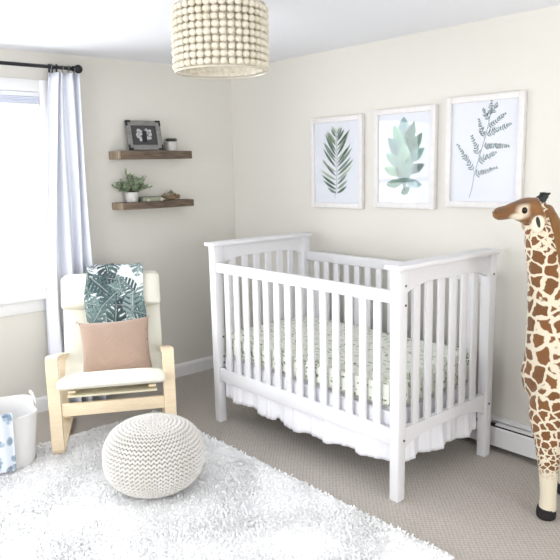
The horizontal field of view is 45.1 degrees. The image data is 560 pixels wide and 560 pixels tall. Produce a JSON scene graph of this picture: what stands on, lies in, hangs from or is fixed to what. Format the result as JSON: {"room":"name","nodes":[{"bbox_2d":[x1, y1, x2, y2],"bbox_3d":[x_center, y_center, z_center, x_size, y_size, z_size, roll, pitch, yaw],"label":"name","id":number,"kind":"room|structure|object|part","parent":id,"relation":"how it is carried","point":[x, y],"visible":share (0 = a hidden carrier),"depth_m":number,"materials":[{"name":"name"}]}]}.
{"room":"bedroom","nodes":[
{"label":"bedroom","id":0,"kind":"room"},
{"bbox_2d":[0,48,235,397],"bbox_3d":[-2.000,-0.189,3.763,4.540,2.200,0.120,-9,13,-40],"label":"wall","id":1,"kind":"structure","parent":0,"point":[169,242],"depth_m":4.61,"materials":[{"name":"white paint"}]},
{"bbox_2d":[0,77,60,316],"bbox_3d":[-1.900,-0.437,3.781,1.355,1.390,0.170,-9,13,-40],"label":"window","id":2,"kind":"structure","parent":1,"relation":"in","point":[28,298],"depth_m":4.10,"materials":[{"name":"white paint"}]},
{"bbox_2d":[0,90,38,105],"bbox_3d":[-1.888,-1.010,3.656,1.172,0.078,0.029,-9,13,-40],"label":"window shade","id":3,"kind":"object","parent":2,"relation":"attached to","point":[6,97],"visible":1,"depth_m":3.95,"materials":[{"name":"white fabric"}]},
{"bbox_3d":[-1.887,-0.978,3.662,1.168,0.012,0.028,-9,13,-40],"label":"rail","id":4,"kind":"part","parent":3,"relation":"part of","materials":[{"name":"white paint"}]},
{"bbox_3d":[-1.942,-0.734,3.772,1.135,0.620,0.030,-9,13,-40],"label":"sash","id":5,"kind":"part","parent":2,"relation":"part of","materials":[{"name":"white paint"}]},
{"bbox_3d":[-1.905,-0.168,3.838,1.135,0.600,0.030,-9,13,-40],"label":"sash","id":6,"kind":"part","parent":2,"relation":"part of","materials":[{"name":"white paint"}]},
{"bbox_3d":[-1.865,0.161,3.855,1.355,0.024,0.100,-9,13,-40],"label":"sill","id":7,"kind":"part","parent":2,"relation":"part of","materials":[{"name":"white paint"}]},
{"bbox_2d":[0,61,82,73],"bbox_3d":[-1.899,-1.166,3.546,1.794,0.075,0.116,-9,13,-40],"label":"curtain rod","id":8,"kind":"object","parent":1,"relation":"attached to","point":[78,69],"visible":0.94,"depth_m":3.96,"materials":[{"name":"black metal"}]},
{"bbox_3d":[-1.895,-1.167,3.507,1.750,0.020,0.021,-9,13,-40],"label":"rod","id":9,"kind":"part","parent":8,"relation":"part of","materials":[{"name":"black metal"}]},
{"bbox_2d":[46,64,105,404],"bbox_3d":[-1.311,-0.236,4.169,0.331,2.110,0.117,-9,13,-40],"label":"curtain","id":10,"kind":"object","parent":8,"relation":"hanging from","point":[68,243],"visible":0.66,"depth_m":4.12,"materials":[{"name":"white fabric"}]},
{"bbox_2d":[36,352,226,412],"bbox_3d":[-1.963,0.861,3.864,4.225,0.095,0.015,-9,13,-40],"label":"baseboard","id":11,"kind":"structure","parent":1,"relation":"attached to","point":[190,367],"depth_m":4.96,"materials":[{"name":"white paint"}]},
{"bbox_2d":[109,151,191,159],"bbox_3d":[-0.858,-0.835,4.505,0.560,0.052,0.129,-9,13,-40],"label":"floating shelf","id":12,"kind":"object","parent":1,"relation":"attached to","point":[113,155],"visible":1,"depth_m":4.42,"materials":[{"name":"brown wood"}]},
{"bbox_2d":[124,120,163,149],"bbox_3d":[-0.895,-0.954,4.444,0.244,0.195,0.067,-8,12,-33],"label":"photo frame","id":13,"kind":"object","parent":12,"relation":"on","point":[141,135],"visible":1,"depth_m":4.44,"materials":[{"name":"grey wood"}]},
{"bbox_2d":[136,129,151,140],"bbox_3d":[-0.897,-0.956,4.442,0.112,0.086,0.022,-8,12,-33],"label":"photograph","id":14,"kind":"object","parent":13,"relation":"attached to","point":[141,134],"depth_m":4.44},
{"bbox_2d":[164,138,176,150],"bbox_3d":[-0.741,-0.923,4.594,0.098,0.087,0.074,-9,13,-40],"label":"succulent pot","id":15,"kind":"object","parent":12,"relation":"on","point":[169,146],"visible":1,"depth_m":4.57,"materials":[{"name":"white ceramic"}]},
{"bbox_3d":[-0.742,-0.911,4.596,0.074,0.062,0.074,-9,13,-40],"label":"pot","id":16,"kind":"part","parent":15,"relation":"part of","materials":[{"name":"white ceramic"}]},
{"bbox_2d":[112,199,193,209],"bbox_3d":[-0.851,-0.512,4.560,0.560,0.046,0.129,-9,13,-40],"label":"floating shelf","id":17,"kind":"object","parent":1,"relation":"attached to","point":[176,202],"visible":0.99,"depth_m":4.48,"materials":[{"name":"brown wood"}]},
{"bbox_2d":[112,169,151,201],"bbox_3d":[-0.961,-0.621,4.421,0.271,0.220,0.150,-8,12,-34],"label":"greenery","id":18,"kind":"object","parent":17,"relation":"on","point":[131,185],"visible":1,"depth_m":4.41,"materials":[{"name":"green plant"}]},
{"bbox_3d":[-0.977,-0.546,4.444,0.092,0.065,0.092,-9,13,-40],"label":"pot","id":19,"kind":"part","parent":18,"relation":"part of","materials":[{"name":"white ceramic"}]},
{"bbox_2d":[138,196,161,201],"bbox_3d":[-0.874,-0.544,4.524,0.146,0.030,0.068,-9,13,-40],"label":"book","id":20,"kind":"object","parent":17,"relation":"on","point":[153,198],"visible":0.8,"depth_m":4.50,"materials":[{"name":"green paper"}]},
{"bbox_2d":[162,190,180,199],"bbox_3d":[-0.749,-0.587,4.630,0.144,0.074,0.100,-9,13,-40],"label":"dried arrangement","id":21,"kind":"object","parent":17,"relation":"on","point":[172,196],"visible":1,"depth_m":4.62,"materials":[{"name":"brown plant"}]},
{"bbox_2d":[0,0,559,64],"bbox_3d":[-0.241,-1.017,1.553,4.540,0.100,5.540,-9,13,-40],"label":"ceiling","id":22,"kind":"structure","parent":0,"point":[132,30],"depth_m":3.31,"materials":[{"name":"white paint"}]},
{"bbox_2d":[170,0,269,78],"bbox_3d":[-0.240,-0.996,2.698,0.393,0.324,0.393,-9,13,-40],"label":"pendant lamp","id":23,"kind":"object","parent":22,"relation":"hanging from","point":[211,38],"visible":1,"depth_m":2.55,"materials":[{"name":"beige wood"}]},
{"bbox_2d":[36,368,559,559],"bbox_3d":[-0.196,1.250,1.936,4.540,0.100,5.540,-9,13,-40],"label":"floor","id":24,"kind":"structure","parent":0,"point":[469,505],"depth_m":3.27,"materials":[{"name":"beige carpet"}]},
{"bbox_2d":[0,410,454,559],"bbox_3d":[-0.830,1.061,2.696,2.118,0.026,2.195,-9,13,-40],"label":"shag rug","id":25,"kind":"object","parent":24,"relation":"on","point":[62,506],"visible":0.7,"depth_m":2.88,"materials":[{"name":"white carpet"}]},
{"bbox_2d":[0,390,36,468],"bbox_3d":[-1.443,0.773,3.461,0.389,0.342,0.360,-7,11,-30],"label":"storage basket","id":26,"kind":"object","parent":25,"relation":"on","point":[23,408],"visible":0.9,"depth_m":3.41,"materials":[{"name":"white fabric"}]},
{"bbox_2d":[0,413,16,473],"bbox_3d":[-1.400,0.803,3.305,0.172,0.294,0.107,-7,11,-30],"label":"folded blanket","id":27,"kind":"object","parent":26,"relation":"hanging from","point":[7,445],"visible":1,"depth_m":3.29,"materials":[{"name":"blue fabric"}]},
{"bbox_3d":[-1.308,0.639,3.564,0.026,0.119,0.112,-7,11,-30],"label":"handle","id":28,"kind":"part","parent":26,"relation":"part of","materials":[{"name":"white fabric"}]},
{"bbox_2d":[45,270,176,454],"bbox_3d":[-0.949,0.439,3.839,0.652,0.871,0.834,-3,10,-12],"label":"armchair","id":29,"kind":"object","parent":25,"relation":"on","point":[70,375],"visible":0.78,"depth_m":3.59,"materials":[{"name":"beige wood"}]},
{"bbox_3d":[-1.230,0.620,3.783,0.062,0.544,0.632,-3,10,-12],"label":"arm frame","id":30,"kind":"part","parent":29,"relation":"part of","materials":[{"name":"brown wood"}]},
{"bbox_3d":[-1.158,0.347,3.808,0.040,0.554,0.776,-3,10,-12],"label":"seat rail","id":31,"kind":"part","parent":29,"relation":"part of","materials":[{"name":"brown wood"}]},
{"bbox_2d":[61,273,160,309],"bbox_3d":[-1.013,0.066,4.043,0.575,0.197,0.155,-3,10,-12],"label":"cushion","id":32,"kind":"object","parent":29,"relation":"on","point":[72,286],"depth_m":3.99,"materials":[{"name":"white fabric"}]},
{"bbox_2d":[56,270,165,390],"bbox_3d":[-0.952,0.290,3.810,0.564,0.568,0.826,-3,10,-12],"label":"cushion","id":33,"kind":"object","parent":29,"relation":"on","point":[73,378],"depth_m":3.94,"materials":[{"name":"white fabric"}]},
{"bbox_2d":[75,315,151,371],"bbox_3d":[-0.931,0.387,3.806,0.426,0.331,0.178,-3,10,-12],"label":"throw pillow","id":34,"kind":"object","parent":29,"relation":"on","point":[118,344],"visible":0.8,"depth_m":3.76,"materials":[{"name":"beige fabric"}]},
{"bbox_2d":[84,263,146,322],"bbox_3d":[-0.996,0.085,4.086,0.356,0.368,0.329,-3,10,-12],"label":"throw pillow","id":35,"kind":"object","parent":29,"relation":"on","point":[113,292],"visible":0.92,"depth_m":3.98,"materials":[{"name":"green fabric"}]},
{"bbox_3d":[-0.757,0.325,3.892,0.040,0.554,0.776,-3,10,-12],"label":"seat rail","id":36,"kind":"part","parent":29,"relation":"part of","materials":[{"name":"brown wood"}]},
{"bbox_3d":[-0.653,0.588,3.904,0.062,0.544,0.632,-3,10,-12],"label":"arm frame","id":37,"kind":"part","parent":29,"relation":"part of","materials":[{"name":"brown wood"}]},
{"bbox_2d":[102,413,204,498],"bbox_3d":[-0.589,0.813,3.147,0.471,0.338,0.471,0,10,4],"label":"knitted pouf","id":38,"kind":"object","parent":25,"relation":"on","point":[149,455],"visible":1,"depth_m":2.98,"materials":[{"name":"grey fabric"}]},
{"bbox_2d":[204,232,500,502],"bbox_3d":[0.335,0.346,3.688,0.774,1.077,1.436,-9,13,-40],"label":"crib","id":39,"kind":"object","parent":24,"relation":"on","point":[472,267],"visible":0.92,"depth_m":3.32,"materials":[{"name":"white paint"}]},
{"bbox_3d":[-0.364,0.324,3.970,0.056,1.055,0.056,-9,13,-40],"label":"leg","id":40,"kind":"part","parent":39,"relation":"part of","materials":[{"name":"white paint"}]},
{"bbox_3d":[-0.118,-0.249,4.100,0.774,0.022,0.092,-9,13,-40],"label":"cap rail","id":41,"kind":"part","parent":39,"relation":"part of","materials":[{"name":"white paint"}]},
{"bbox_3d":[-0.110,-0.185,4.116,0.642,0.110,0.028,-9,13,-40],"label":"rail","id":42,"kind":"part","parent":39,"relation":"part of","materials":[{"name":"white paint"}]},
{"bbox_3d":[0.065,0.000,3.397,0.026,0.057,1.288,-9,13,-40],"label":"rail","id":43,"kind":"part","parent":39,"relation":"part of","materials":[{"name":"white paint"}]},
{"bbox_3d":[0.162,0.237,4.421,0.056,1.055,0.056,-9,13,-40],"label":"leg","id":44,"kind":"part","parent":39,"relation":"part of","materials":[{"name":"white paint"}]},
{"bbox_3d":[0.077,0.628,3.503,0.026,0.077,1.288,-9,13,-40],"label":"rail","id":45,"kind":"part","parent":39,"relation":"part of","materials":[{"name":"white paint"}]},
{"bbox_2d":[226,316,468,410],"bbox_3d":[0.342,0.414,3.704,0.680,0.168,1.276,-9,13,-40],"label":"mattress","id":46,"kind":"object","parent":39,"relation":"in","point":[385,369],"visible":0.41,"depth_m":3.44,"materials":[{"name":"white fabric"}]},
{"bbox_3d":[0.343,0.487,3.717,0.636,0.019,1.236,-9,13,-40],"label":"board","id":47,"kind":"part","parent":46,"relation":"part of","materials":[{"name":"white fabric"}]},
{"bbox_2d":[226,357,476,461],"bbox_3d":[0.334,0.622,3.727,0.689,0.275,1.321,-9,13,-40],"label":"skirt","id":48,"kind":"object","parent":39,"relation":"hanging from","point":[435,438],"visible":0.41,"depth_m":3.35,"materials":[{"name":"white fabric"}]},
{"bbox_3d":[0.601,-0.088,3.857,0.026,0.057,1.288,-9,13,-40],"label":"rail","id":49,"kind":"part","parent":39,"relation":"part of","materials":[{"name":"white paint"}]},
{"bbox_3d":[0.520,0.475,2.969,0.056,1.055,0.056,-9,13,-40],"label":"leg","id":50,"kind":"part","parent":39,"relation":"part of","materials":[{"name":"white paint"}]},
{"bbox_3d":[0.766,-0.098,3.099,0.774,0.022,0.092,-9,13,-40],"label":"cap rail","id":51,"kind":"part","parent":39,"relation":"part of","materials":[{"name":"white paint"}]},
{"bbox_3d":[0.787,0.671,3.234,0.642,0.100,0.028,-9,13,-40],"label":"rail","id":52,"kind":"part","parent":39,"relation":"part of","materials":[{"name":"white paint"}]},
{"bbox_3d":[0.773,-0.034,3.115,0.642,0.110,0.028,-9,13,-40],"label":"rail","id":53,"kind":"part","parent":39,"relation":"part of","materials":[{"name":"white paint"}]},
{"bbox_3d":[1.046,0.389,3.419,0.056,1.055,0.056,-9,13,-40],"label":"leg","id":54,"kind":"part","parent":39,"relation":"part of","materials":[{"name":"white paint"}]},
{"bbox_2d":[492,192,559,520],"bbox_3d":[1.362,0.336,2.746,0.979,1.370,0.356,7,12,38],"label":"giraffe","id":55,"kind":"object","parent":24,"relation":"on","point":[540,223],"visible":1,"depth_m":2.80,"materials":[{"name":"brown"}]},
{"bbox_2d":[230,5,559,425],"bbox_3d":[1.486,-0.151,3.127,0.120,2.200,5.420,-9,13,-40],"label":"wall","id":56,"kind":"structure","parent":0,"point":[272,112],"depth_m":3.81,"materials":[{"name":"white paint"}]},
{"bbox_2d":[310,114,364,208],"bbox_3d":[0.354,-0.734,4.218,0.028,0.560,0.445,-9,13,-40],"label":"framed print","id":57,"kind":"object","parent":56,"relation":"attached to","point":[337,144],"visible":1,"depth_m":4.20,"materials":[{"name":"white paper"}]},
{"bbox_2d":[320,127,352,198],"bbox_3d":[0.354,-0.735,4.218,0.001,0.453,0.289,-9,13,-40],"label":"painting","id":58,"kind":"object","parent":57,"relation":"attached to","point":[336,143],"depth_m":4.22,"materials":[{"name":"green paper"}]},
{"bbox_2d":[373,104,437,208],"bbox_3d":[0.704,-0.689,3.819,0.028,0.560,0.435,-9,13,-40],"label":"framed print","id":59,"kind":"object","parent":56,"relation":"attached to","point":[406,138],"visible":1,"depth_m":3.81,"materials":[{"name":"white paper"}]},
{"bbox_2d":[383,117,424,194],"bbox_3d":[0.700,-0.691,3.823,0.001,0.463,0.296,-9,13,-40],"label":"painting","id":60,"kind":"object","parent":59,"relation":"attached to","point":[403,137],"depth_m":3.82,"materials":[{"name":"green paper"}]},
{"bbox_2d":[444,90,527,207],"bbox_3d":[1.038,-0.653,3.437,0.028,0.565,0.445,-9,13,-40],"label":"framed print","id":61,"kind":"object","parent":56,"relation":"attached to","point":[486,134],"visible":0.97,"depth_m":3.43,"materials":[{"name":"white paper"}]},
{"bbox_2d":[457,100,511,196],"bbox_3d":[1.034,-0.664,3.438,0.001,0.487,0.319,-9,13,-40],"label":"painting","id":62,"kind":"object","parent":61,"relation":"attached to","point":[484,127],"depth_m":3.43,"materials":[{"name":"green paper"}]},
{"bbox_2d":[469,412,536,459],"bbox_3d":[1.271,0.832,3.417,0.073,0.162,4.288,-9,13,-40],"label":"baseboard heater","id":63,"kind":"object","parent":56,"relation":"attached to","point":[506,434],"visible":0.09,"depth_m":3.47,"materials":[{"name":"white metal"}]},
{"bbox_3d":[1.301,0.823,3.428,0.012,0.145,4.250,-9,13,-40],"label":"panel","id":64,"kind":"part","parent":63,"relation":"part of","materials":[{"name":"white metal"}]}
]}

